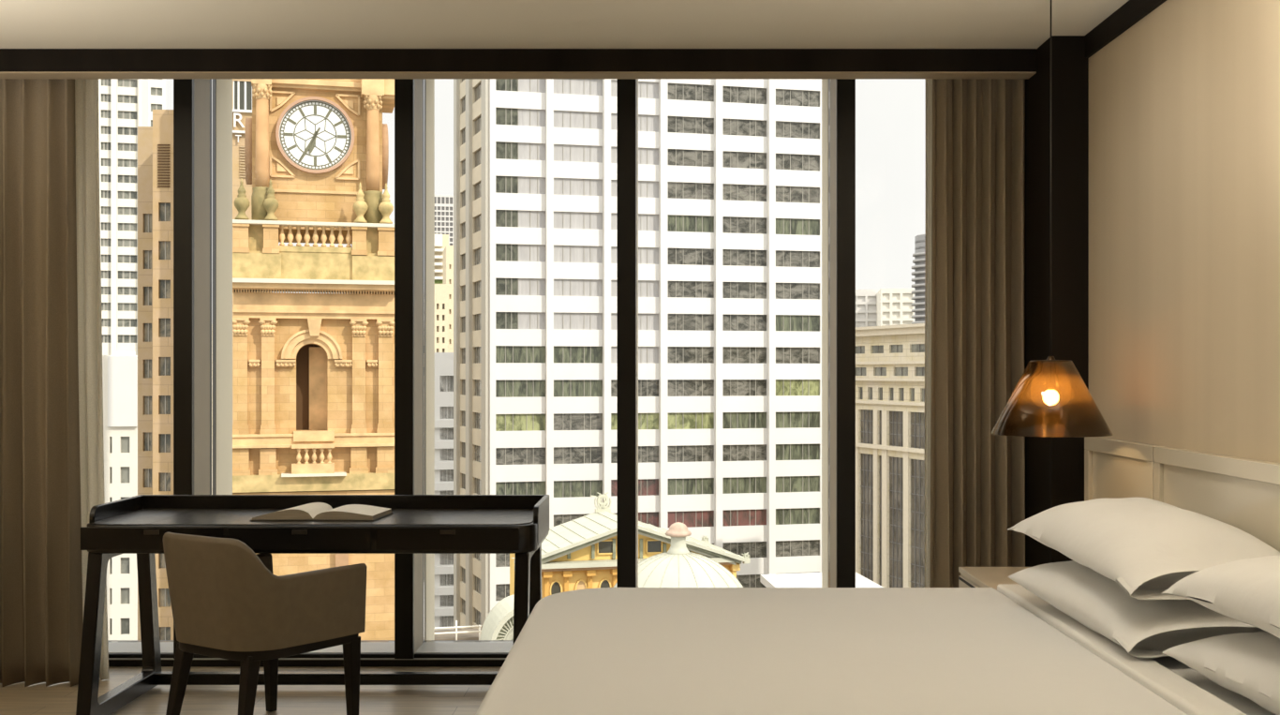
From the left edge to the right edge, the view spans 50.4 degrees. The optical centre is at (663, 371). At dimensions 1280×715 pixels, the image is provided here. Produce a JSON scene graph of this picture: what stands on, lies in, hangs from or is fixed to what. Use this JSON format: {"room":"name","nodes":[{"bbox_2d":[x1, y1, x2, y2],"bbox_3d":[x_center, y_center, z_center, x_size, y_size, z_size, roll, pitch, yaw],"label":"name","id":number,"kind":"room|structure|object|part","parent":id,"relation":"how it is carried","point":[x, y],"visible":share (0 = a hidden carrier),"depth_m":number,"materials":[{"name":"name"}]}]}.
{"room":"hotel room","nodes":[
{"label":"hotel room","id":0,"kind":"room"},
{"bbox_2d":[0,666,501,714],"bbox_3d":[-0.898,1.360,1.610,5.503,0.120,8.820,0,0,0],"label":"floor","id":1,"kind":"structure","parent":0,"point":[59,698],"depth_m":5.44,"materials":[{"name":"brown wood"}]},
{"bbox_2d":[162,532,366,714],"bbox_3d":[-1.460,0.930,4.878,0.571,0.739,0.546,0,0,34],"label":"armchair","id":2,"kind":"object","parent":1,"relation":"on","point":[228,602],"visible":0.98,"depth_m":4.68,"materials":[{"name":"beige leather"}]},
{"bbox_3d":[-1.716,1.133,4.819,0.056,0.335,0.107,0,0,44],"label":"leg","id":3,"kind":"part","parent":2,"relation":"part of","materials":[{"name":"brown wood"}]},
{"bbox_3d":[-1.418,1.133,4.618,0.056,0.335,0.107,0,0,24],"label":"leg","id":4,"kind":"part","parent":2,"relation":"part of","materials":[{"name":"brown wood"}]},
{"bbox_3d":[-1.445,0.965,4.900,0.490,0.035,0.487,0,0,34],"label":"seat frame","id":5,"kind":"part","parent":2,"relation":"part of","materials":[{"name":"beige fabric"}]},
{"bbox_3d":[-1.506,1.133,5.207,0.050,0.335,0.050,0,0,34],"label":"leg","id":6,"kind":"part","parent":2,"relation":"part of","materials":[{"name":"brown wood"}]},
{"bbox_3d":[-1.138,1.133,4.958,0.050,0.335,0.050,0,0,34],"label":"leg","id":7,"kind":"part","parent":2,"relation":"part of","materials":[{"name":"brown wood"}]},
{"bbox_2d":[75,494,549,714],"bbox_3d":[-1.314,0.897,5.275,1.688,0.782,0.716,0,0,0],"label":"writing desk","id":8,"kind":"object","parent":1,"relation":"on","point":[518,525],"visible":0.85,"depth_m":5.10,"materials":[{"name":"black wood"}]},
{"bbox_3d":[-2.104,0.974,5.275,0.052,0.628,0.716,0,0,0],"label":"leg frame","id":9,"kind":"part","parent":8,"relation":"part of","materials":[{"name":"black wood"}]},
{"bbox_3d":[-1.883,0.589,4.995,0.056,0.016,0.005,0,0,0],"label":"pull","id":10,"kind":"part","parent":8,"relation":"part of","materials":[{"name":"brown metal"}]},
{"bbox_3d":[-1.883,0.614,5.003,0.524,0.083,0.014,0,0,0],"label":"drawer","id":11,"kind":"part","parent":8,"relation":"part of","materials":[{"name":"black wood"}]},
{"bbox_3d":[-1.338,0.589,4.995,0.056,0.016,0.005,0,0,0],"label":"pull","id":12,"kind":"part","parent":8,"relation":"part of","materials":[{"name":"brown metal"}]},
{"bbox_3d":[-1.338,0.614,5.003,0.524,0.083,0.014,0,0,0],"label":"drawer","id":13,"kind":"part","parent":8,"relation":"part of","materials":[{"name":"black wood"}]},
{"bbox_2d":[249,502,393,520],"bbox_3d":[-1.314,0.539,5.268,0.488,0.042,0.313,0,0,0],"label":"open book","id":14,"kind":"object","parent":8,"relation":"on","point":[314,511],"visible":1,"depth_m":5.13,"materials":[{"name":"grey paper"}]},
{"bbox_3d":[-0.793,0.614,5.003,0.524,0.083,0.014,0,0,0],"label":"drawer","id":15,"kind":"part","parent":8,"relation":"part of","materials":[{"name":"black wood"}]},
{"bbox_3d":[-0.793,0.589,4.995,0.056,0.016,0.005,0,0,0],"label":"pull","id":16,"kind":"part","parent":8,"relation":"part of","materials":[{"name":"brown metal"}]},
{"bbox_3d":[-0.524,0.974,5.275,0.052,0.628,0.716,0,0,0],"label":"leg frame","id":17,"kind":"part","parent":8,"relation":"part of","materials":[{"name":"black wood"}]},
{"bbox_2d":[958,566,1029,589],"bbox_3d":[1.365,1.022,4.850,0.479,0.555,0.700,0,0,0],"label":"nightstand","id":18,"kind":"object","parent":1,"relation":"on","point":[970,576],"visible":0.18,"depth_m":5.02,"materials":[{"name":"wood"}]},
{"bbox_3d":[1.127,0.784,4.850,0.002,0.010,0.660,0,0,0],"label":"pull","id":19,"kind":"part","parent":18,"relation":"part of","materials":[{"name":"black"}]},
{"bbox_3d":[1.133,0.881,4.850,0.010,0.208,0.676,0,0,0],"label":"drawer","id":20,"kind":"part","parent":18,"relation":"part of","materials":[{"name":"beige paint"}]},
{"bbox_2d":[1149,655,1276,714],"bbox_3d":[0.624,1.008,3.425,1.973,0.585,1.940,0,0,0],"label":"bed","id":21,"kind":"object","parent":1,"relation":"on","point":[1244,705],"visible":0.02,"depth_m":3.07,"materials":[{"name":"beige fabric"}]},
{"bbox_2d":[475,587,1187,714],"bbox_3d":[0.349,0.916,3.426,1.508,0.447,2.028,0,0,0],"label":"duvet","id":22,"kind":"object","parent":21,"relation":"on","point":[601,650],"visible":1,"depth_m":3.31,"materials":[{"name":"white fabric"}]},
{"bbox_2d":[997,583,1246,714],"bbox_3d":[1.134,0.824,3.427,0.110,0.272,2.026,0,0,0],"label":"sheet","id":23,"kind":"object","parent":21,"relation":"on","point":[1186,696],"visible":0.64,"depth_m":3.23,"materials":[{"name":"white fabric"}]},
{"bbox_2d":[1007,560,1265,657],"bbox_3d":[1.333,0.630,3.698,0.519,0.176,0.891,0,0,-5],"label":"pillow","id":24,"kind":"object","parent":21,"relation":"on","point":[1143,628],"visible":0.52,"depth_m":3.43,"materials":[{"name":"white fabric"}]},
{"bbox_2d":[1007,497,1279,599],"bbox_3d":[1.338,0.460,3.748,0.496,0.186,0.920,0,0,-4],"label":"pillow","id":25,"kind":"object","parent":24,"relation":"on","point":[1145,545],"visible":0.88,"depth_m":3.50,"materials":[{"name":"white fabric"}]},
{"bbox_2d":[1162,631,1279,714],"bbox_3d":[1.394,0.638,2.799,0.438,0.147,0.833,0,0,0],"label":"pillow","id":26,"kind":"object","parent":21,"relation":"on","point":[1247,664],"visible":0.96,"depth_m":2.89,"materials":[{"name":"white fabric"}]},
{"bbox_2d":[1160,555,1279,638],"bbox_3d":[1.395,0.470,2.803,0.408,0.172,0.850,0,0,-2],"label":"pillow","id":27,"kind":"object","parent":26,"relation":"on","point":[1247,590],"visible":1,"depth_m":2.90,"materials":[{"name":"white fabric"}]},
{"bbox_2d":[423,79,424,641],"bbox_3d":[-0.655,-0.096,6.266,0.899,2.679,0.008,0,0,0],"label":"window","id":28,"kind":"structure","parent":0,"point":[424,80],"depth_m":6.27,"materials":[{"name":"clear glass"}]},
{"bbox_2d":[0,0,1129,48],"bbox_3d":[-0.898,-1.464,1.910,5.503,0.313,9.420,0,0,0],"label":"ceiling","id":29,"kind":"structure","parent":0,"point":[23,23],"depth_m":5.09,"materials":[{"name":"beige paint"}]},
{"bbox_2d":[0,79,82,686],"bbox_3d":[-2.861,-0.011,5.643,0.882,2.617,0.125,0,0,0],"label":"drape","id":30,"kind":"object","parent":29,"relation":"hanging from","point":[41,569],"visible":0.97,"depth_m":5.66,"materials":[{"name":"beige fabric"}]},
{"bbox_2d":[74,79,109,680],"bbox_3d":[-2.426,-0.011,5.749,0.169,2.617,0.070,0,0,0],"label":"sheer curtain","id":31,"kind":"object","parent":29,"relation":"hanging from","point":[86,91],"visible":0.59,"depth_m":5.74,"materials":[{"name":"fabric"}]},
{"bbox_2d":[923,79,932,587],"bbox_3d":[1.196,-0.011,5.776,0.176,2.617,0.058,0,0,0],"label":"sheer curtain","id":32,"kind":"object","parent":29,"relation":"hanging from","point":[929,82],"visible":0.15,"depth_m":5.78,"materials":[{"name":"fabric"}]},
{"bbox_2d":[929,79,1025,587],"bbox_3d":[1.312,-0.011,5.671,0.402,2.617,0.117,0,0,0],"label":"drape","id":33,"kind":"object","parent":29,"relation":"hanging from","point":[977,476],"visible":0.66,"depth_m":5.67,"materials":[{"name":"beige fabric"}]},
{"bbox_2d":[990,0,1112,437],"bbox_3d":[1.340,-0.545,4.700,0.408,1.523,0.408,0,0,0],"label":"pendant lamp","id":34,"kind":"object","parent":29,"relation":"hanging from","point":[1080,417],"visible":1,"depth_m":4.62,"materials":[{"name":"orange glass"}]},
{"bbox_2d":[1045,356,1056,389],"bbox_3d":[1.340,0.003,4.700,0.036,0.117,0.036,0,0,0],"label":"socket","id":35,"kind":"object","parent":34,"relation":"attached to","point":[1050,368],"depth_m":4.69,"materials":[{"name":"brown metal"}]},
{"bbox_3d":[1.340,-0.676,4.700,0.005,1.261,0.005,0,0,-22],"label":"cord","id":36,"kind":"part","parent":34,"relation":"part of","materials":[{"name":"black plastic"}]},
{"bbox_3d":[1.340,0.087,4.700,0.056,0.056,0.056,0,0,0],"label":"bulb","id":37,"kind":"part","parent":34,"relation":"part of","materials":[{"name":"white glass"}]},
{"bbox_3d":[1.340,0.090,4.700,0.408,0.253,0.408,0,0,0],"label":"lamp shade","id":38,"kind":"part","parent":34,"relation":"part of","materials":[{"name":"orange glass"}]},
{"bbox_2d":[1088,0,1279,462],"bbox_3d":[1.753,0.057,1.910,0.200,2.727,9.420,0,0,0],"label":"wall","id":39,"kind":"structure","parent":0,"point":[1184,102],"depth_m":4.28,"materials":[{"name":"beige paint"}]},
{"bbox_2d":[173,79,232,658],"bbox_3d":[-2.123,-0.040,6.280,0.082,2.880,0.560,0,0,0],"label":"window frame","id":40,"kind":"structure","parent":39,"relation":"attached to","point":[192,98],"depth_m":6.13,"materials":[{"name":"black metal"}]},
{"bbox_2d":[211,79,212,494],"bbox_3d":[-1.635,-0.096,6.266,0.893,2.679,0.008,0,0,0],"label":"window","id":41,"kind":"structure","parent":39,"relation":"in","point":[212,80],"depth_m":6.27,"materials":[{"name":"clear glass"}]},
{"bbox_2d":[107,640,513,666],"bbox_3d":[-0.972,1.373,6.277,4.957,0.253,0.565,0,0,0],"label":"trim","id":42,"kind":"structure","parent":39,"relation":"attached to","point":[121,652],"depth_m":6.02,"materials":[{"name":"black"}]},
{"bbox_2d":[394,79,434,658],"bbox_3d":[-1.146,-0.040,6.280,0.082,2.880,0.560,0,0,0],"label":"trim","id":43,"kind":"structure","parent":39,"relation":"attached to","point":[409,94],"depth_m":6.04,"materials":[{"name":"black metal"}]},
{"bbox_2d":[0,48,1036,79],"bbox_3d":[-0.972,-1.258,5.553,4.957,0.098,0.115,0,0,0],"label":"trim","id":44,"kind":"structure","parent":39,"relation":"attached to","point":[15,64],"depth_m":5.50,"materials":[{"name":"black"}]},
{"bbox_2d":[617,79,638,587],"bbox_3d":[-0.163,-0.040,6.280,0.082,2.880,0.560,0,0,0],"label":"trim","id":45,"kind":"structure","parent":39,"relation":"attached to","point":[627,89],"depth_m":6.00,"materials":[{"name":"black metal"}]},
{"bbox_2d":[821,79,855,587],"bbox_3d":[0.807,-0.040,6.280,0.082,2.880,0.560,0,0,0],"label":"trim","id":46,"kind":"structure","parent":39,"relation":"attached to","point":[838,96],"depth_m":6.01,"materials":[{"name":"black metal"}]},
{"bbox_2d":[1024,35,1088,566],"bbox_3d":[1.580,-0.004,5.940,0.146,2.607,1.320,0,0,0],"label":"column","id":47,"kind":"structure","parent":39,"relation":"attached to","point":[1054,467],"depth_m":5.28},
{"bbox_2d":[1085,0,1166,58],"bbox_3d":[1.645,-1.264,1.340,0.016,0.087,7.880,0,0,0],"label":"trim","id":48,"kind":"structure","parent":39,"relation":"attached to","point":[1132,11],"depth_m":4.90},
{"bbox_2d":[1084,436,1279,551],"bbox_3d":[1.631,0.647,3.420,0.042,0.806,3.560,0,0,0],"label":"headboard","id":49,"kind":"object","parent":39,"relation":"attached to","point":[1243,494],"visible":0.4,"depth_m":4.17,"materials":[{"name":"beige paint"}]},
{"bbox_3d":[1.618,0.647,4.838,0.016,0.806,0.725,0,0,0],"label":"panel frame","id":50,"kind":"part","parent":49,"relation":"part of","materials":[{"name":"beige paint"}]},
{"bbox_3d":[1.639,0.647,4.838,0.027,0.806,0.725,0,0,0],"label":"panel","id":51,"kind":"part","parent":49,"relation":"part of","materials":[{"name":"beige paint"}]},
{"bbox_3d":[1.618,0.647,3.422,0.016,0.806,2.085,0,0,0],"label":"panel frame","id":52,"kind":"part","parent":49,"relation":"part of","materials":[{"name":"beige paint"}]},
{"bbox_3d":[1.639,0.647,3.422,0.027,0.806,2.085,0,0,0],"label":"panel","id":53,"kind":"part","parent":49,"relation":"part of","materials":[{"name":"beige paint"}]},
{"label":"outside","id":54,"kind":"structure","parent":0,"visible":0},
{"bbox_3d":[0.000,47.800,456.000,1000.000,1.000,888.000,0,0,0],"label":"ground","id":55,"kind":"structure","parent":54,"visible":0},
{"bbox_2d":[102,350,137,639],"bbox_3d":[-59.506,22.490,152.064,6.633,49.619,12.713,0,0,0],"label":"block","id":56,"kind":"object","parent":55,"relation":"on","point":[119,369],"visible":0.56,"depth_m":146.14,"materials":[{"name":"concrete"}]},
{"bbox_2d":[98,79,148,355],"bbox_3d":[-121.692,-12.913,295.562,20.393,120.426,18.154,0,0,0],"label":"high-rise","id":57,"kind":"structure","parent":55,"relation":"on","point":[123,104],"depth_m":290.00,"materials":[{"name":"white concrete"}]},
{"bbox_2d":[137,109,173,639],"bbox_3d":[-44.612,12.448,125.503,7.208,69.705,19.161,0,0,0],"label":"apartment tower","id":58,"kind":"structure","parent":55,"relation":"on","point":[155,142],"depth_m":116.34,"materials":[{"name":"brown concrete"}]},
{"bbox_2d":[148,79,165,126],"bbox_3d":[-129.127,-17.070,342.530,14.963,128.740,24.973,0,0,0],"label":"high-rise","id":59,"kind":"structure","parent":55,"relation":"on","point":[156,88],"depth_m":331.35,"materials":[{"name":"white concrete"}]},
{"bbox_2d":[232,79,270,425],"bbox_3d":[-36.941,9.842,118.986,8.214,74.915,14.801,0,0,0],"label":"building","id":60,"kind":"structure","parent":55,"relation":"on","point":[242,89],"depth_m":112.30,"materials":[{"name":"beige stone"}]},
{"bbox_2d":[232,79,394,639],"bbox_3d":[-21.687,13.082,84.355,12.287,68.436,13.818,0,0,0],"label":"clock tower","id":61,"kind":"structure","parent":55,"relation":"on","point":[314,373],"depth_m":80.37,"materials":[{"name":"stone"}]},
{"bbox_3d":[-22.631,-16.048,80.734,1.461,1.271,0.160,0,0,-15],"label":"spandrel moulding","id":62,"kind":"part","parent":61,"relation":"part of","materials":[{"name":"stone"}]},
{"bbox_3d":[-22.631,-12.199,80.734,1.461,1.271,0.160,0,0,-15],"label":"spandrel moulding","id":63,"kind":"part","parent":61,"relation":"part of","materials":[{"name":"stone"}]},
{"bbox_3d":[-20.544,-4.139,80.108,9.489,2.009,2.450,0,0,-15],"label":"cornice","id":64,"kind":"part","parent":61,"relation":"part of","materials":[{"name":"stone"}]},
{"bbox_3d":[-20.533,3.758,79.826,2.338,0.604,0.600,0,0,-15],"label":"opening sill","id":65,"kind":"part","parent":61,"relation":"part of","materials":[{"name":"stone"}]},
{"bbox_3d":[-20.503,-7.200,80.068,4.314,0.330,0.750,0,0,-15],"label":"balustrade","id":66,"kind":"part","parent":61,"relation":"part of","materials":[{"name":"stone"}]},
{"bbox_2d":[252,87,382,244],"bbox_3d":[-21.846,-14.829,85.686,7.556,12.614,9.000,0,0,-15],"label":"tower section","id":67,"kind":"object","parent":61,"relation":"on","point":[325,143],"depth_m":81.20,"materials":[{"name":"stone"}]},
{"bbox_3d":[-18.989,-16.048,81.710,1.461,1.271,0.160,0,0,-15],"label":"spandrel moulding","id":68,"kind":"part","parent":61,"relation":"part of","materials":[{"name":"stone"}]},
{"bbox_3d":[-18.989,-12.199,81.710,1.461,1.271,0.160,0,0,-15],"label":"spandrel moulding","id":69,"kind":"part","parent":61,"relation":"part of","materials":[{"name":"stone"}]},
{"bbox_3d":[-17.310,-17.075,83.848,1.437,1.236,4.900,0,0,-15],"label":"cornice","id":70,"kind":"part","parent":61,"relation":"part of","materials":[{"name":"stone"}]},
{"bbox_2d":[434,283,447,352],"bbox_3d":[-57.686,12.937,339.178,10.341,68.726,19.009,0,0,0],"label":"building","id":71,"kind":"structure","parent":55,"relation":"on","point":[440,290],"depth_m":330.79,"materials":[{"name":"beige concrete"}]},
{"bbox_2d":[434,233,448,283],"bbox_3d":[-72.975,2.309,428.931,12.837,89.982,24.123,0,0,0],"label":"block","id":72,"kind":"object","parent":55,"relation":"on","point":[441,241],"visible":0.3,"depth_m":419.38,"materials":[{"name":"concrete"}]},
{"bbox_2d":[434,279,442,283],"bbox_3d":[-70.487,-27.842,418.550,4.866,1.160,0.400,0,0,-12],"label":"planter","id":73,"kind":"object","parent":72,"relation":"on","point":[437,281],"depth_m":418.66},
{"bbox_2d":[434,352,453,630],"bbox_3d":[-33.157,22.272,196.816,7.717,50.056,15.160,0,0,0],"label":"balcony building","id":74,"kind":"structure","parent":55,"relation":"on","point":[443,361],"depth_m":190.28,"materials":[{"name":"white paint"}]},
{"bbox_2d":[434,194,453,245],"bbox_3d":[-106.716,-16.774,635.646,27.744,128.148,33.916,0,0,0],"label":"grid tower","id":75,"kind":"structure","parent":55,"relation":"on","point":[443,203],"depth_m":621.77,"materials":[{"name":"grey concrete"}]},
{"bbox_2d":[442,245,453,352],"bbox_3d":[-57.712,6.833,370.286,7.604,80.934,18.428,0,0,0],"label":"block","id":76,"kind":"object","parent":55,"relation":"on","point":[448,251],"visible":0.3,"depth_m":361.35,"materials":[{"name":"beige concrete"}]},
{"bbox_2d":[434,620,481,639],"bbox_3d":[-11.701,30.229,73.031,3.740,34.141,2.554,0,0,-15],"label":"terrace","id":77,"kind":"object","parent":55,"relation":"on","point":[461,633],"visible":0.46,"depth_m":72.19,"materials":[{"name":"white concrete"}]},
{"bbox_3d":[-10.968,13.854,71.962,0.098,1.390,0.100,0,0,0],"label":"post","id":78,"kind":"part","parent":77,"relation":"part of","materials":[{"name":"white metal"}]},
{"bbox_3d":[-11.432,13.804,71.837,3.640,0.109,0.109,0,0,-15],"label":"rail","id":79,"kind":"part","parent":77,"relation":"part of","materials":[{"name":"white metal"}]},
{"bbox_3d":[-11.432,13.531,71.837,3.640,0.109,0.109,0,0,-15],"label":"rail","id":80,"kind":"part","parent":77,"relation":"part of","materials":[{"name":"white metal"}]},
{"bbox_2d":[509,491,750,597],"bbox_3d":[-2.055,26.598,64.133,11.048,41.404,6.100,0,0,-15],"label":"building","id":81,"kind":"structure","parent":55,"relation":"on","point":[581,553],"depth_m":61.71,"materials":[{"name":"yellow stone"}]},
{"bbox_3d":[-1.232,7.997,61.818,9.337,1.836,0.600,0,0,-15],"label":"raking cornice","id":82,"kind":"part","parent":81,"relation":"part of","materials":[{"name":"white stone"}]},
{"bbox_3d":[-1.293,8.883,61.853,9.869,0.278,0.500,0,0,-15],"label":"cornice","id":83,"kind":"part","parent":81,"relation":"part of","materials":[{"name":"brown stone"}]},
{"bbox_2d":[453,79,821,630],"bbox_3d":[-2.775,-0.416,149.592,40.576,95.431,30.444,0,0,0],"label":"office tower","id":84,"kind":"structure","parent":55,"relation":"on","point":[730,171],"depth_m":139.79,"materials":[{"name":"white paint"}]},
{"bbox_2d":[613,521,742,587],"bbox_3d":[0.552,26.414,50.000,6.108,41.772,6.108,0,0,0],"label":"dome","id":85,"kind":"object","parent":55,"relation":"on","point":[677,567],"visible":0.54,"depth_m":48.87,"materials":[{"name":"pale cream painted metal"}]},
{"bbox_2d":[759,572,882,587],"bbox_3d":[13.218,31.650,95.578,11.104,31.300,27.198,0,0,0],"label":"building roof","id":86,"kind":"structure","parent":55,"relation":"on","point":[802,579],"depth_m":104.27,"materials":[{"name":"grey"}]},
{"bbox_2d":[855,289,879,327],"bbox_3d":[49.872,13.026,359.684,16.591,68.548,21.414,0,0,0],"label":"block","id":87,"kind":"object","parent":55,"relation":"on","point":[865,299],"visible":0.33,"depth_m":349.64,"materials":[{"name":"grey concrete"}]},
{"bbox_2d":[855,323,924,587],"bbox_3d":[26.716,21.696,113.647,22.005,51.207,25.241,0,0,0],"label":"building","id":88,"kind":"structure","parent":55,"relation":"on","point":[890,359],"depth_m":115.10,"materials":[{"name":"beige concrete"}]},
{"bbox_2d":[876,288,914,326],"bbox_3d":[57.702,13.553,338.583,10.105,67.494,20.733,0,0,0],"label":"block","id":89,"kind":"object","parent":55,"relation":"on","point":[894,306],"visible":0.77,"depth_m":328.93,"materials":[{"name":"white concrete"}]},
{"bbox_2d":[911,234,925,324],"bbox_3d":[60.414,8.547,300.000,11.100,77.507,11.100,0,0,0],"label":"round tower","id":90,"kind":"structure","parent":55,"relation":"on","point":[919,254],"depth_m":297.53,"materials":[{"name":"grey concrete"}]},
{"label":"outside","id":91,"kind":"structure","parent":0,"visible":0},
{"bbox_2d":[479,594,514,639],"bbox_3d":[-6.663,10.877,57.299,1.802,2.545,2.800,0,0,-15],"label":"roof","id":92,"kind":"structure","parent":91,"point":[498,623],"depth_m":56.47,"materials":[{"name":"white metal"}]}
]}

